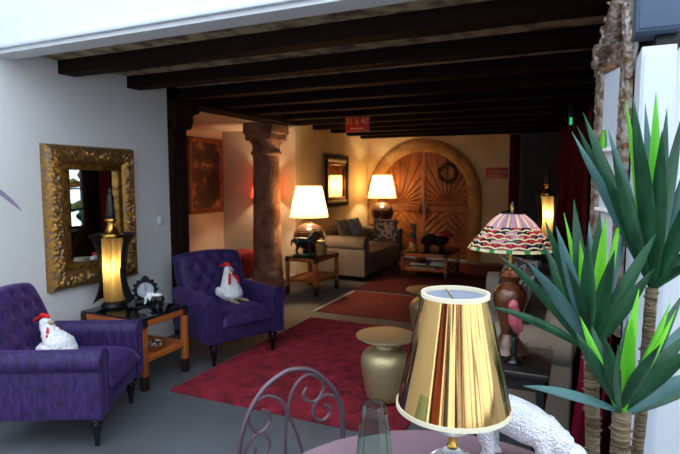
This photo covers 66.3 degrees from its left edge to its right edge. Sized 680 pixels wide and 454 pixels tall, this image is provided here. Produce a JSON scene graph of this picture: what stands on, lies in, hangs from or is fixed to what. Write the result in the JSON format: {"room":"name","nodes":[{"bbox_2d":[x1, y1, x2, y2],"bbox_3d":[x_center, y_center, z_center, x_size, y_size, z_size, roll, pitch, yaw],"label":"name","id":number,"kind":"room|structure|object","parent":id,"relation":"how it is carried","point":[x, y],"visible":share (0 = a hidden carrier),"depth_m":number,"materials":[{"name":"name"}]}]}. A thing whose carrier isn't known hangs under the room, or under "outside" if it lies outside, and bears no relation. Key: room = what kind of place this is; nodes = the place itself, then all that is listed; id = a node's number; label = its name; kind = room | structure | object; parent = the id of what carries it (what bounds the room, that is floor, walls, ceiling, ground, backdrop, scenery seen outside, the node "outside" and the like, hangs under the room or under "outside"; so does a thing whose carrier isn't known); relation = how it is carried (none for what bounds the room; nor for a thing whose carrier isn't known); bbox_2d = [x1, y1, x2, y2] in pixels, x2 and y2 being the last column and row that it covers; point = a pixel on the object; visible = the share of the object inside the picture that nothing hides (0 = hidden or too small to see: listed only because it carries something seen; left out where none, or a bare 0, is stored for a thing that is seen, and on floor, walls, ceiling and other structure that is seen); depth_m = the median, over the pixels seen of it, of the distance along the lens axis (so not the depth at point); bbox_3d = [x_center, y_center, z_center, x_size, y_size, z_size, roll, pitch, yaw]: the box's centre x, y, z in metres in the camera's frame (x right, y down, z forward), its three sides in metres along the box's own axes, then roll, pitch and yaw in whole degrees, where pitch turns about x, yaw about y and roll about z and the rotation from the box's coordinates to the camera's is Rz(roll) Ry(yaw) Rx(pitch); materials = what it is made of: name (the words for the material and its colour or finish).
{"room":"hotel lobby","nodes":[
{"label":"hotel lobby","id":0,"kind":"room"},
{"bbox_2d":[0,56,172,332],"bbox_3d":[-3.298,-0.539,2.079,0.180,3.900,7.120,2,6,24],"label":"wall","id":1,"kind":"structure","parent":0,"point":[39,104],"depth_m":4.25,"materials":[{"name":"paint"}]},
{"bbox_2d":[0,189,21,210],"bbox_3d":[-2.471,-0.230,3.708,0.001,0.256,0.410,2,6,24],"label":"leaf","id":2,"kind":"object","parent":1,"relation":"attached to","point":[4,195],"visible":1,"depth_m":3.81,"materials":[{"name":"purple plant"}]},
{"bbox_2d":[39,143,137,292],"bbox_3d":[-2.082,-0.097,4.451,0.106,1.175,0.900,2,6,24],"label":"gilt mirror","id":3,"kind":"object","parent":1,"relation":"attached to","point":[75,185],"visible":0.9,"depth_m":4.33,"materials":[{"name":"brown wood"}]},
{"bbox_2d":[68,170,116,263],"bbox_3d":[-2.124,-0.099,4.470,0.010,0.871,0.596,2,6,24],"label":"mirror glass","id":4,"kind":"object","parent":3,"relation":"attached to","point":[88,189],"depth_m":4.42,"materials":[{"name":"silver"}]},
{"bbox_2d":[157,216,163,223],"bbox_3d":[-1.792,-0.068,5.205,0.014,0.080,0.080,2,6,24],"label":"light switch","id":5,"kind":"object","parent":1,"relation":"attached to","point":[160,219],"visible":1,"depth_m":5.19,"materials":[{"name":"white plastic"}]},
{"bbox_2d":[148,324,174,336],"bbox_3d":[-3.210,1.357,2.209,0.015,0.100,7.120,2,6,24],"label":"baseboard","id":6,"kind":"structure","parent":1,"relation":"attached to","point":[167,331],"depth_m":5.31,"materials":[{"name":"paint"}]},
{"bbox_2d":[167,121,189,333],"bbox_3d":[-1.748,0.009,5.471,0.240,2.200,0.215,2,6,24],"label":"wooden post","id":7,"kind":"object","parent":1,"relation":"attached to","point":[177,138],"depth_m":5.36,"materials":[{"name":"brown wood"}]},
{"bbox_2d":[167,99,198,129],"bbox_3d":[-1.706,-1.155,5.435,0.300,0.285,0.375,2,6,24],"label":"corbel","id":8,"kind":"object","parent":1,"relation":"attached to","point":[180,113],"depth_m":5.28,"materials":[{"name":"brown wood"}]},
{"bbox_2d":[166,87,300,125],"bbox_3d":[-1.332,-1.487,6.555,0.370,0.175,2.780,2,6,24],"label":"beam","id":9,"kind":"structure","parent":1,"relation":"attached to","point":[213,106],"depth_m":6.33,"materials":[{"name":"brown wood"}]},
{"bbox_2d":[58,0,610,76],"bbox_3d":[-0.364,-1.202,3.364,4.050,0.119,0.157,2,6,24],"label":"ceiling beam","id":10,"kind":"structure","parent":1,"relation":"attached to","point":[490,14],"depth_m":3.11,"materials":[{"name":"brown wood"}]},
{"bbox_2d":[127,23,604,90],"bbox_3d":[-0.076,-1.259,3.992,4.050,0.119,0.158,2,6,24],"label":"ceiling beam","id":11,"kind":"structure","parent":1,"relation":"attached to","point":[584,36],"depth_m":3.74,"materials":[{"name":"brown wood"}]},
{"bbox_2d":[186,128,223,251],"bbox_3d":[-2.674,-0.370,7.452,0.150,2.600,3.350,2,6,24],"label":"wall","id":12,"kind":"structure","parent":0,"point":[206,230],"depth_m":8.42,"materials":[{"name":"paint"}]},
{"bbox_2d":[187,136,223,214],"bbox_3d":[-2.137,-0.824,8.357,0.047,1.210,0.860,2,6,24],"label":"framed painting","id":13,"kind":"object","parent":12,"relation":"attached to","point":[204,155],"visible":1,"depth_m":8.33},
{"bbox_2d":[0,0,418,59],"bbox_3d":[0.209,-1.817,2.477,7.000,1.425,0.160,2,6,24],"label":"ceiling beam","id":14,"kind":"structure","parent":0,"point":[20,20],"depth_m":3.17,"materials":[{"name":"white paint"}]},
{"bbox_2d":[0,0,304,49],"bbox_3d":[0.352,-1.130,2.369,6.600,0.025,0.030,2,6,24],"label":"lintel","id":15,"kind":"object","parent":14,"relation":"attached to","point":[265,3],"depth_m":3.00,"materials":[{"name":"grey paint"}]},
{"bbox_2d":[192,111,292,131],"bbox_3d":[-2.018,-1.472,6.970,1.360,0.080,3.200,2,6,24],"label":"ceiling","id":16,"kind":"structure","parent":0,"point":[205,121],"depth_m":7.27,"materials":[{"name":"paint"}]},
{"bbox_2d":[222,126,300,274],"bbox_3d":[-1.305,-0.547,8.575,1.400,2.750,0.150,2,6,24],"label":"wall","id":17,"kind":"structure","parent":0,"point":[237,157],"depth_m":8.59,"materials":[{"name":"paint"}]},
{"bbox_2d":[300,104,594,125],"bbox_3d":[1.278,-1.546,7.181,4.240,0.121,0.160,2,6,24],"label":"ceiling beam","id":18,"kind":"structure","parent":17,"relation":"attached to","point":[578,108],"depth_m":6.95,"materials":[{"name":"brown wood"}]},
{"bbox_2d":[554,105,593,259],"bbox_3d":[3.360,-0.290,7.391,0.227,2.430,3.038,2,5,16],"label":"curtain","id":19,"kind":"object","parent":18,"relation":"hanging from","point":[574,177],"visible":0.56,"depth_m":8.04,"materials":[{"name":"fabric"}]},
{"bbox_2d":[0,256,610,453],"bbox_3d":[0.252,1.269,4.302,9.400,0.100,14.200,2,6,24],"label":"floor","id":20,"kind":"structure","parent":0,"point":[159,420],"depth_m":3.47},
{"bbox_2d":[0,283,143,446],"bbox_3d":[-1.826,0.847,3.392,0.860,0.923,0.811,0,5,-3],"label":"armchair","id":21,"kind":"object","parent":20,"relation":"on","point":[82,383],"visible":0.98,"depth_m":3.06,"materials":[{"name":"purple fabric"}]},
{"bbox_2d":[33,313,77,349],"bbox_3d":[-1.789,0.691,3.282,0.376,0.282,0.236,4,6,34],"label":"hen","id":22,"kind":"object","parent":21,"relation":"on","point":[53,337],"visible":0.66,"depth_m":3.25,"materials":[{"name":"white ceramic"}]},
{"bbox_2d":[78,346,139,386],"bbox_3d":[-1.711,0.888,3.403,0.630,0.130,0.510,0,5,-3],"label":"seat cushion","id":23,"kind":"object","parent":21,"relation":"on","point":[121,358],"depth_m":3.43,"materials":[{"name":"purple fabric"}]},
{"bbox_2d":[80,299,189,391],"bbox_3d":[-1.670,0.940,4.275,0.664,0.560,0.504,2,6,24],"label":"side table","id":24,"kind":"object","parent":20,"relation":"on","point":[149,316],"visible":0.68,"depth_m":4.14,"materials":[{"name":"brown wood"}]},
{"bbox_2d":[88,187,134,308],"bbox_3d":[-1.871,0.162,4.293,0.314,0.985,0.276,0,5,-5],"label":"table lamp","id":25,"kind":"object","parent":24,"relation":"on","point":[111,246],"visible":1,"depth_m":4.23,"materials":[{"name":"metal"}]},
{"bbox_2d":[132,276,158,303],"bbox_3d":[-1.646,0.527,4.407,0.212,0.237,0.065,-2,5,-20],"label":"mantel clock","id":26,"kind":"object","parent":24,"relation":"on","point":[145,285],"visible":0.77,"depth_m":4.39,"materials":[{"name":"black paint"}]},
{"bbox_2d":[144,292,164,308],"bbox_3d":[-1.513,0.596,4.237,0.172,0.128,0.077,0,5,2],"label":"elephant figurine","id":27,"kind":"object","parent":24,"relation":"on","point":[155,298],"visible":1,"depth_m":4.21,"materials":[{"name":"ceramic"}]},
{"bbox_2d":[148,337,167,351],"bbox_3d":[-1.570,0.954,4.230,0.330,0.042,0.330,2,6,24],"label":"tray","id":28,"kind":"object","parent":24,"relation":"on","point":[154,343],"visible":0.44,"depth_m":4.24,"materials":[{"name":"brown wood"}]},
{"bbox_2d":[148,341,176,354],"bbox_3d":[-1.670,0.986,4.279,0.578,0.028,0.410,2,6,24],"label":"shelf","id":29,"kind":"object","parent":24,"relation":"attached to","point":[170,343],"depth_m":4.23,"materials":[{"name":"brown wood"}]},
{"bbox_2d":[172,249,285,365],"bbox_3d":[-1.079,0.707,4.907,0.811,0.923,0.860,-4,7,-40],"label":"armchair","id":30,"kind":"object","parent":20,"relation":"on","point":[213,321],"visible":0.81,"depth_m":4.79,"materials":[{"name":"purple fabric"}]},
{"bbox_2d":[215,262,248,303],"bbox_3d":[-1.018,0.508,4.806,0.249,0.363,0.354,-4,7,-40],"label":"hen","id":31,"kind":"object","parent":30,"relation":"on","point":[230,290],"visible":1,"depth_m":4.76,"materials":[{"name":"white fabric"}]},
{"bbox_2d":[219,299,273,327],"bbox_3d":[-1.004,0.756,4.824,0.510,0.130,0.630,-4,7,-40],"label":"seat cushion","id":32,"kind":"object","parent":30,"relation":"on","point":[231,315],"depth_m":4.64,"materials":[{"name":"purple fabric"}]},
{"bbox_2d":[237,249,252,278],"bbox_3d":[-1.516,0.620,7.999,0.386,0.530,0.540,2,6,24],"label":"upholstered bench","id":33,"kind":"object","parent":20,"relation":"on","point":[246,255],"visible":0.42,"depth_m":7.84,"materials":[{"name":"red fabric"}]},
{"bbox_2d":[237,249,252,262],"bbox_3d":[-1.516,0.428,7.981,0.386,0.145,0.540,2,6,24],"label":"seat cushion","id":34,"kind":"object","parent":33,"relation":"on","point":[246,255],"depth_m":7.84,"materials":[{"name":"red fabric"}]},
{"bbox_2d":[243,122,288,288],"bbox_3d":[-1.066,-0.285,7.600,0.494,2.404,0.494,2,6,24],"label":"stone pillar","id":35,"kind":"structure","parent":20,"relation":"on","point":[266,138],"depth_m":7.44,"materials":[{"name":"stone"}]},
{"bbox_2d":[237,366,344,453],"bbox_3d":[-0.096,0.989,1.905,0.466,0.868,0.469,-3,6,-29],"label":"metal chair","id":36,"kind":"object","parent":20,"relation":"on","point":[312,372],"visible":0.99,"depth_m":2.02,"materials":[{"name":"grey paint"}]},
{"bbox_2d":[170,317,412,431],"bbox_3d":[0.012,1.161,4.623,1.823,0.056,2.312,2,6,24],"label":"rug","id":37,"kind":"object","parent":20,"relation":"on","point":[331,347],"visible":0.56,"depth_m":4.18,"materials":[{"name":"red carpet"}]},
{"bbox_2d":[356,326,412,403],"bbox_3d":[0.326,0.986,3.697,0.424,0.458,0.424,2,6,24],"label":"stool","id":38,"kind":"object","parent":37,"relation":"on","point":[383,362],"visible":0.89,"depth_m":3.57,"materials":[{"name":"gold metal"}]},
{"bbox_2d":[406,285,434,328],"bbox_3d":[0.878,0.847,5.236,0.424,0.458,0.424,2,6,24],"label":"stool","id":39,"kind":"object","parent":37,"relation":"on","point":[416,289],"visible":0.32,"depth_m":5.17,"materials":[{"name":"brown wood"}]},
{"bbox_2d":[285,251,338,296],"bbox_3d":[-0.395,0.656,7.566,0.504,0.535,0.724,2,6,24],"label":"side table","id":40,"kind":"object","parent":20,"relation":"on","point":[311,277],"visible":0.87,"depth_m":7.35,"materials":[{"name":"brown wood"}]},
{"bbox_2d":[291,229,319,255],"bbox_3d":[-0.488,0.218,7.342,0.420,0.375,0.123,-1,5,-10],"label":"horse figurine","id":41,"kind":"object","parent":40,"relation":"on","point":[309,240],"visible":1,"depth_m":7.30,"materials":[{"name":"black metal"}]},
{"bbox_2d":[290,186,327,252],"bbox_3d":[-0.455,-0.114,7.679,0.570,0.976,0.570,2,6,24],"label":"table lamp","id":42,"kind":"object","parent":40,"relation":"on","point":[308,201],"visible":0.77,"depth_m":7.48,"materials":[{"name":"white fabric"}]},
{"bbox_2d":[294,272,330,279],"bbox_3d":[-0.395,0.729,7.573,0.418,0.028,0.630,2,6,24],"label":"shelf","id":43,"kind":"object","parent":40,"relation":"attached to","point":[305,275],"depth_m":7.55,"materials":[{"name":"brown wood"}]},
{"bbox_2d":[315,238,326,255],"bbox_3d":[-0.265,0.277,7.407,0.168,0.246,0.168,2,6,24],"label":"glass jar","id":44,"kind":"object","parent":40,"relation":"on","point":[321,246],"visible":1,"depth_m":7.35,"materials":[{"name":"brown glass"}]},
{"bbox_2d":[312,224,402,281],"bbox_3d":[0.349,0.378,9.176,0.976,0.800,1.992,2,6,24],"label":"sofa","id":45,"kind":"object","parent":20,"relation":"on","point":[359,256],"visible":0.7,"depth_m":8.34,"materials":[{"name":"beige fabric"}]},
{"bbox_2d":[336,219,351,235],"bbox_3d":[0.076,0.076,8.843,0.187,0.405,0.440,2,6,21],"label":"cushion","id":46,"kind":"object","parent":45,"relation":"on","point":[343,228],"visible":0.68,"depth_m":8.71,"materials":[{"name":"fabric"}]},
{"bbox_2d":[347,217,363,236],"bbox_3d":[0.285,0.040,9.252,0.200,0.402,0.450,3,6,32],"label":"cushion","id":47,"kind":"object","parent":45,"relation":"on","point":[355,225],"visible":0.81,"depth_m":9.14,"materials":[{"name":"grey fabric"}]},
{"bbox_2d":[369,247,385,261],"bbox_3d":[0.279,0.435,8.789,0.780,0.165,0.762,2,6,24],"label":"seat cushion","id":48,"kind":"object","parent":45,"relation":"on","point":[376,254],"depth_m":8.67,"materials":[{"name":"beige fabric"}]},
{"bbox_2d":[369,241,399,255],"bbox_3d":[0.598,0.372,9.486,0.780,0.165,0.762,2,6,24],"label":"seat cushion","id":49,"kind":"object","parent":45,"relation":"on","point":[390,248],"depth_m":9.39,"materials":[{"name":"beige fabric"}]},
{"bbox_2d":[372,219,397,241],"bbox_3d":[0.835,0.060,9.642,0.460,0.410,0.184,1,5,10],"label":"cushion","id":50,"kind":"object","parent":45,"relation":"on","point":[383,230],"visible":1,"depth_m":9.59,"materials":[{"name":"grey fabric"}]},
{"bbox_2d":[312,291,415,322],"bbox_3d":[0.767,1.009,6.570,1.855,0.008,1.260,2,6,24],"label":"rug","id":51,"kind":"object","parent":20,"relation":"on","point":[353,303],"visible":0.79,"depth_m":6.58,"materials":[{"name":"red carpet"}]},
{"bbox_2d":[302,430,534,453],"bbox_3d":[0.250,1.112,1.295,1.050,0.748,1.050,2,6,24],"label":"round table","id":52,"kind":"object","parent":20,"relation":"on","point":[402,441],"visible":0.69,"depth_m":1.68,"materials":[{"name":"paint"}]},
{"bbox_2d":[356,399,391,453],"bbox_3d":[0.085,0.585,1.298,0.129,0.300,0.129,2,6,24],"label":"glass vase","id":53,"kind":"object","parent":52,"relation":"on","point":[374,431],"visible":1,"depth_m":1.26,"materials":[{"name":"green"}]},
{"bbox_2d":[396,285,512,453],"bbox_3d":[0.308,0.448,1.416,0.308,0.551,0.308,1,5,8],"label":"table lamp","id":54,"kind":"object","parent":52,"relation":"on","point":[453,383],"visible":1,"depth_m":1.30,"materials":[{"name":"gold metal"}]},
{"bbox_2d":[477,394,586,453],"bbox_3d":[0.542,0.610,1.548,0.354,0.205,0.132,3,6,29],"label":"animal figurine","id":55,"kind":"object","parent":52,"relation":"on","point":[529,425],"visible":0.65,"depth_m":1.50,"materials":[{"name":"white ceramic"}]},
{"bbox_2d":[355,260,502,294],"bbox_3d":[1.739,0.826,8.602,1.980,0.009,3.000,2,6,24],"label":"rug","id":56,"kind":"object","parent":20,"relation":"on","point":[470,275],"visible":0.43,"depth_m":8.36,"materials":[{"name":"red carpet"}]},
{"bbox_2d":[400,245,459,280],"bbox_3d":[1.532,0.589,8.780,0.764,0.430,0.974,2,6,24],"label":"coffee table","id":57,"kind":"object","parent":56,"relation":"on","point":[449,251],"visible":0.84,"depth_m":8.47,"materials":[{"name":"brown wood"}]},
{"bbox_2d":[409,224,416,250],"bbox_3d":[1.200,0.172,8.542,0.130,0.440,0.130,2,6,24],"label":"vase","id":58,"kind":"object","parent":57,"relation":"on","point":[413,238],"visible":1,"depth_m":8.50,"materials":[{"name":"multicoloured ceramic"}]},
{"bbox_2d":[410,260,430,264],"bbox_3d":[1.377,0.611,8.876,0.280,0.051,0.320,2,6,24],"label":"book","id":59,"kind":"object","parent":57,"relation":"on","point":[415,262],"visible":0.75,"depth_m":8.76,"materials":[{"name":"brown paper"}]},
{"bbox_2d":[414,257,426,261],"bbox_3d":[1.377,0.560,8.871,0.224,0.050,0.223,2,6,24],"label":"bowl","id":60,"kind":"object","parent":59,"relation":"on","point":[419,259],"visible":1,"depth_m":8.83,"materials":[{"name":"brown wood"}]},
{"bbox_2d":[412,265,437,268],"bbox_3d":[1.395,0.657,8.508,0.380,0.026,0.220,2,6,24],"label":"book","id":61,"kind":"object","parent":57,"relation":"on","point":[414,266],"visible":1,"depth_m":8.49,"materials":[{"name":"yellow paper"}]},
{"bbox_2d":[407,261,454,269],"bbox_3d":[1.532,0.659,8.787,0.678,0.028,0.880,2,6,24],"label":"shelf","id":62,"kind":"object","parent":57,"relation":"attached to","point":[409,267],"depth_m":8.47,"materials":[{"name":"brown wood"}]},
{"bbox_2d":[421,232,452,251],"bbox_3d":[1.582,0.239,8.495,0.528,0.318,0.226,1,5,7],"label":"animal figurine","id":63,"kind":"object","parent":57,"relation":"on","point":[427,240],"visible":1,"depth_m":8.44,"materials":[{"name":"black"}]},
{"bbox_2d":[429,262,450,266],"bbox_3d":[1.686,0.627,8.758,0.300,0.041,0.320,2,6,24],"label":"book","id":64,"kind":"object","parent":57,"relation":"on","point":[448,263],"visible":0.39,"depth_m":8.64,"materials":[{"name":"beige paper"}]},
{"bbox_2d":[431,260,447,264],"bbox_3d":[1.677,0.589,8.748,0.250,0.034,0.260,2,5,19],"label":"book","id":65,"kind":"object","parent":64,"relation":"on","point":[433,261],"visible":0.89,"depth_m":8.67,"materials":[{"name":"beige paper"}]},
{"bbox_2d":[467,346,552,451],"bbox_3d":[0.895,1.017,2.827,0.449,0.654,0.450,2,6,24],"label":"side table","id":66,"kind":"object","parent":20,"relation":"on","point":[535,369],"visible":0.27,"depth_m":2.60,"materials":[{"name":"brown wood"}]},
{"bbox_2d":[468,201,552,357],"bbox_3d":[0.924,0.271,2.823,0.456,0.830,0.456,2,6,24],"label":"table lamp","id":67,"kind":"object","parent":66,"relation":"on","point":[511,232],"visible":0.94,"depth_m":2.74,"materials":[{"name":"multicoloured metal"}]},
{"bbox_2d":[504,300,522,365],"bbox_3d":[0.894,0.535,2.673,0.096,0.330,0.096,-4,6,-35],"label":"parrot figurine","id":68,"kind":"object","parent":66,"relation":"on","point":[516,324],"visible":0.86,"depth_m":2.65,"materials":[{"name":"pink"}]},
{"bbox_2d":[486,271,575,432],"bbox_3d":[1.420,0.835,4.104,0.816,0.800,2.072,2,6,24],"label":"sofa","id":69,"kind":"object","parent":20,"relation":"on","point":[531,335],"visible":0.22,"depth_m":3.08,"materials":[{"name":"beige fabric"}]},
{"bbox_2d":[494,285,527,320],"bbox_3d":[1.175,0.618,3.612,0.191,0.386,0.460,3,6,33],"label":"cushion","id":70,"kind":"object","parent":69,"relation":"on","point":[525,287],"visible":0.1,"depth_m":3.66,"materials":[{"name":"grey fabric"}]},
{"bbox_2d":[491,303,546,324],"bbox_3d":[1.499,0.821,4.514,0.620,0.165,0.802,2,6,24],"label":"seat cushion","id":71,"kind":"object","parent":69,"relation":"on","point":[539,310],"depth_m":4.57,"materials":[{"name":"beige fabric"}]},
{"bbox_2d":[498,254,540,312],"bbox_3d":[1.588,0.492,4.680,0.191,0.449,0.503,-1,5,-13],"label":"cushion","id":72,"kind":"object","parent":69,"relation":"on","point":[521,263],"visible":0.2,"depth_m":4.59,"materials":[{"name":"grey fabric"}]},
{"bbox_2d":[519,265,536,313],"bbox_3d":[1.422,0.546,4.077,0.222,0.436,0.520,2,5,19],"label":"cushion","id":73,"kind":"object","parent":69,"relation":"on","point":[528,271],"visible":0.23,"depth_m":3.87,"materials":[{"name":"fabric"}]},
{"bbox_2d":[526,237,564,259],"bbox_3d":[2.720,0.571,6.917,0.440,0.820,0.700,2,6,24],"label":"console table","id":74,"kind":"object","parent":20,"relation":"on","point":[530,257],"visible":0.06,"depth_m":6.98,"materials":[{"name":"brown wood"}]},
{"bbox_2d":[533,164,561,238],"bbox_3d":[2.700,-0.326,6.809,0.314,0.985,0.276,0,5,0],"label":"table lamp","id":75,"kind":"object","parent":74,"relation":"on","point":[547,201],"visible":0.86,"depth_m":6.74,"materials":[{"name":"black paint"}]},
{"bbox_2d":[492,94,679,453],"bbox_3d":[0.815,0.515,1.618,0.705,1.884,0.512,0,5,0],"label":"yucca plant","id":76,"kind":"object","parent":20,"relation":"on","point":[584,298],"visible":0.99,"depth_m":1.60,"materials":[{"name":"green plant"}]},
{"bbox_2d":[622,44,677,453],"bbox_3d":[1.164,0.386,2.014,0.107,2.070,0.238,2,6,24],"label":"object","id":77,"kind":"object","parent":20,"relation":"on","point":[655,68],"visible":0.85,"depth_m":1.84,"materials":[{"name":"white"}]},
{"bbox_2d":[594,207,607,212],"bbox_3d":[1.159,-0.075,2.285,0.025,0.016,0.167,1,5,6],"label":"shelf","id":78,"kind":"object","parent":77,"relation":"attached to","point":[602,209],"depth_m":2.32,"materials":[{"name":"white ceramic"}]},
{"bbox_2d":[602,147,611,151],"bbox_3d":[1.159,-0.334,2.262,0.025,0.016,0.167,1,5,6],"label":"shelf","id":79,"kind":"object","parent":77,"relation":"attached to","point":[605,149],"depth_m":2.24,"materials":[{"name":"white ceramic"}]},
{"bbox_2d":[590,0,638,336],"bbox_3d":[1.145,-0.324,2.257,0.119,1.541,0.379,1,5,6],"label":"mirror","id":80,"kind":"object","parent":77,"relation":"attached to","point":[614,74],"visible":0.68,"depth_m":2.18,"materials":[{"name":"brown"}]},
{"bbox_2d":[632,0,679,50],"bbox_3d":[1.149,-0.829,1.876,0.150,0.370,0.161,2,6,24],"label":"loudspeaker","id":81,"kind":"object","parent":77,"relation":"on","point":[657,21],"visible":0.77,"depth_m":1.83,"materials":[{"name":"black paint"}]},
{"bbox_2d":[639,0,679,28],"bbox_3d":[1.115,-0.848,1.806,0.125,0.300,0.008,2,6,24],"label":"grille","id":82,"kind":"object","parent":81,"relation":"attached to","point":[653,14],"depth_m":1.81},
{"bbox_3d":[0.841,0.299,10.500,0.460,0.720,0.460,2,6,24],"label":"pedestal table","id":83,"kind":"object","parent":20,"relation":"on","visible":0},
{"bbox_2d":[368,175,395,219],"bbox_3d":[0.841,-0.547,10.423,0.570,0.976,0.570,2,6,24],"label":"table lamp","id":84,"kind":"object","parent":83,"relation":"on","point":[382,186],"visible":0.79,"depth_m":10.23,"materials":[{"name":"white fabric"}]},
{"bbox_2d":[41,0,606,87],"bbox_3d":[1.077,-1.596,6.624,4.950,0.100,8.040,2,6,24],"label":"ceiling","id":85,"kind":"structure","parent":0,"point":[421,4],"depth_m":3.49,"materials":[{"name":"paint"}]},
{"bbox_2d":[345,117,368,131],"bbox_3d":[0.249,-1.535,7.529,0.370,0.315,0.014,2,6,24],"label":"sign","id":86,"kind":"object","parent":85,"relation":"hanging from","point":[355,124],"visible":0.94,"depth_m":7.53,"materials":[{"name":"red plastic"}]},
{"bbox_2d":[283,95,594,120],"bbox_3d":[0.990,-1.490,6.551,4.240,0.119,0.160,2,6,24],"label":"ceiling beam","id":87,"kind":"structure","parent":85,"relation":"attached to","point":[574,100],"depth_m":6.33,"materials":[{"name":"brown wood"}]},
{"bbox_2d":[568,105,574,126],"bbox_3d":[2.594,-1.250,5.843,0.060,0.240,0.033,2,6,24],"label":"exit sign","id":88,"kind":"object","parent":87,"relation":"hanging from","point":[571,107],"visible":1,"depth_m":5.83,"materials":[{"name":"black paint"}]},
{"bbox_2d":[300,125,367,271],"bbox_3d":[-0.052,-0.658,9.812,0.150,2.750,3.150,2,6,24],"label":"wall","id":89,"kind":"structure","parent":0,"point":[313,143],"depth_m":9.55,"materials":[{"name":"paint"}]},
{"bbox_2d":[322,154,348,206],"bbox_3d":[-0.054,-0.843,9.515,0.079,0.940,1.050,2,6,24],"label":"gilt mirror","id":90,"kind":"object","parent":89,"relation":"attached to","point":[335,168],"visible":1,"depth_m":9.48,"materials":[{"name":"brown wood"}]},
{"bbox_2d":[329,165,342,196],"bbox_3d":[-0.084,-0.844,9.529,0.010,0.668,0.778,2,6,24],"label":"mirror glass","id":91,"kind":"object","parent":90,"relation":"attached to","point":[335,171],"depth_m":9.54,"materials":[{"name":"grey"}]},
{"bbox_2d":[312,112,588,129],"bbox_3d":[1.535,-1.604,7.826,4.310,0.120,0.160,2,6,24],"label":"ceiling beam","id":92,"kind":"structure","parent":89,"relation":"attached to","point":[576,114],"depth_m":7.63,"materials":[{"name":"brown wood"}]},
{"bbox_2d":[331,118,586,132],"bbox_3d":[1.824,-1.661,8.456,4.310,0.121,0.158,2,6,24],"label":"ceiling beam","id":93,"kind":"structure","parent":89,"relation":"attached to","point":[576,120],"depth_m":8.31,"materials":[{"name":"brown wood"}]},
{"bbox_2d":[360,129,559,138],"bbox_3d":[2.400,-1.774,9.716,4.310,0.120,0.160,2,6,24],"label":"ceiling beam","id":94,"kind":"structure","parent":89,"relation":"attached to","point":[531,130],"depth_m":9.71,"materials":[{"name":"brown wood"}]},
{"bbox_2d":[346,124,575,135],"bbox_3d":[2.112,-1.717,9.086,4.310,0.120,0.161,2,6,24],"label":"ceiling beam","id":95,"kind":"structure","parent":89,"relation":"attached to","point":[556,126],"depth_m":8.98,"materials":[{"name":"brown wood"}]},
{"bbox_2d":[368,133,520,263],"bbox_3d":[1.998,-0.718,10.475,3.030,2.750,0.160,2,6,24],"label":"wall","id":96,"kind":"structure","parent":0,"point":[491,150],"depth_m":10.02,"materials":[{"name":"paint"}]},
{"bbox_2d":[367,139,481,262],"bbox_3d":[1.685,-0.565,10.586,2.370,2.425,0.183,2,6,24],"label":"door","id":97,"kind":"structure","parent":96,"relation":"in","point":[422,199],"depth_m":10.50,"materials":[{"name":"wood"}]},
{"bbox_2d":[437,162,458,183],"bbox_3d":[2.137,-1.067,10.327,0.442,0.446,0.083,2,6,24],"label":"wreath","id":98,"kind":"object","parent":97,"relation":"hanging from","point":[453,166],"visible":1,"depth_m":10.31,"materials":[{"name":"brown plant"}]},
{"bbox_2d":[486,168,507,177],"bbox_3d":[2.981,-1.028,9.900,0.410,0.200,0.014,2,6,24],"label":"sign","id":99,"kind":"object","parent":96,"relation":"attached to","point":[490,172],"visible":1,"depth_m":9.89,"materials":[{"name":"red plastic"}]},
{"bbox_2d":[508,134,520,255],"bbox_3d":[3.241,-0.502,9.746,0.196,2.430,0.080,2,6,24],"label":"curtain","id":100,"kind":"object","parent":96,"relation":"hanging from","point":[514,160],"visible":0.59,"depth_m":9.69,"materials":[{"name":"fabric"}]},
{"bbox_2d":[517,132,559,263],"bbox_3d":[4.010,-0.667,9.912,1.660,2.750,0.100,2,6,24],"label":"wall panel","id":101,"kind":"object","parent":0,"point":[537,150],"depth_m":9.95,"materials":[{"name":"black"}]},
{"bbox_2d":[611,41,652,421],"bbox_3d":[2.033,-0.005,3.704,0.120,2.545,3.300,2,6,24],"label":"wall","id":102,"kind":"structure","parent":0,"point":[643,43],"depth_m":2.97,"materials":[{"name":"white paint"}]},
{"bbox_2d":[179,50,592,99],"bbox_3d":[0.126,-1.320,4.662,4.240,0.118,0.158,2,6,24],"label":"ceiling beam","id":103,"kind":"structure","parent":102,"relation":"attached to","point":[577,60],"depth_m":4.41,"materials":[{"name":"brown wood"}]},
{"bbox_2d":[221,69,595,108],"bbox_3d":[0.414,-1.376,5.291,4.240,0.119,0.158,2,6,24],"label":"ceiling beam","id":104,"kind":"structure","parent":102,"relation":"attached to","point":[582,76],"depth_m":5.06,"materials":[{"name":"brown wood"}]},
{"bbox_2d":[255,83,595,115],"bbox_3d":[0.703,-1.433,5.922,4.240,0.118,0.159,2,6,24],"label":"ceiling beam","id":105,"kind":"structure","parent":102,"relation":"attached to","point":[584,89],"depth_m":5.69,"materials":[{"name":"brown wood"}]},
{"bbox_2d":[570,50,634,448],"bbox_3d":[1.322,0.157,2.656,0.239,2.390,0.196,2,6,24],"label":"curtain","id":106,"kind":"object","parent":102,"relation":"hanging from","point":[578,422],"visible":0.03,"depth_m":2.71,"materials":[{"name":"fabric"}]},
{"bbox_2d":[600,335,614,453],"bbox_3d":[1.978,0.018,3.984,0.096,2.430,2.542,2,6,24],"label":"curtain","id":107,"kind":"object","parent":102,"relation":"hanging from","point":[605,434],"visible":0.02,"depth_m":2.92,"materials":[{"name":"fabric"}]},
{"bbox_2d":[654,48,679,453],"bbox_3d":[2.330,0.212,1.690,2.340,2.475,0.140,2,6,24],"label":"wall pier","id":108,"kind":"object","parent":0,"point":[667,436],"depth_m":2.10,"materials":[{"name":"white paint"}]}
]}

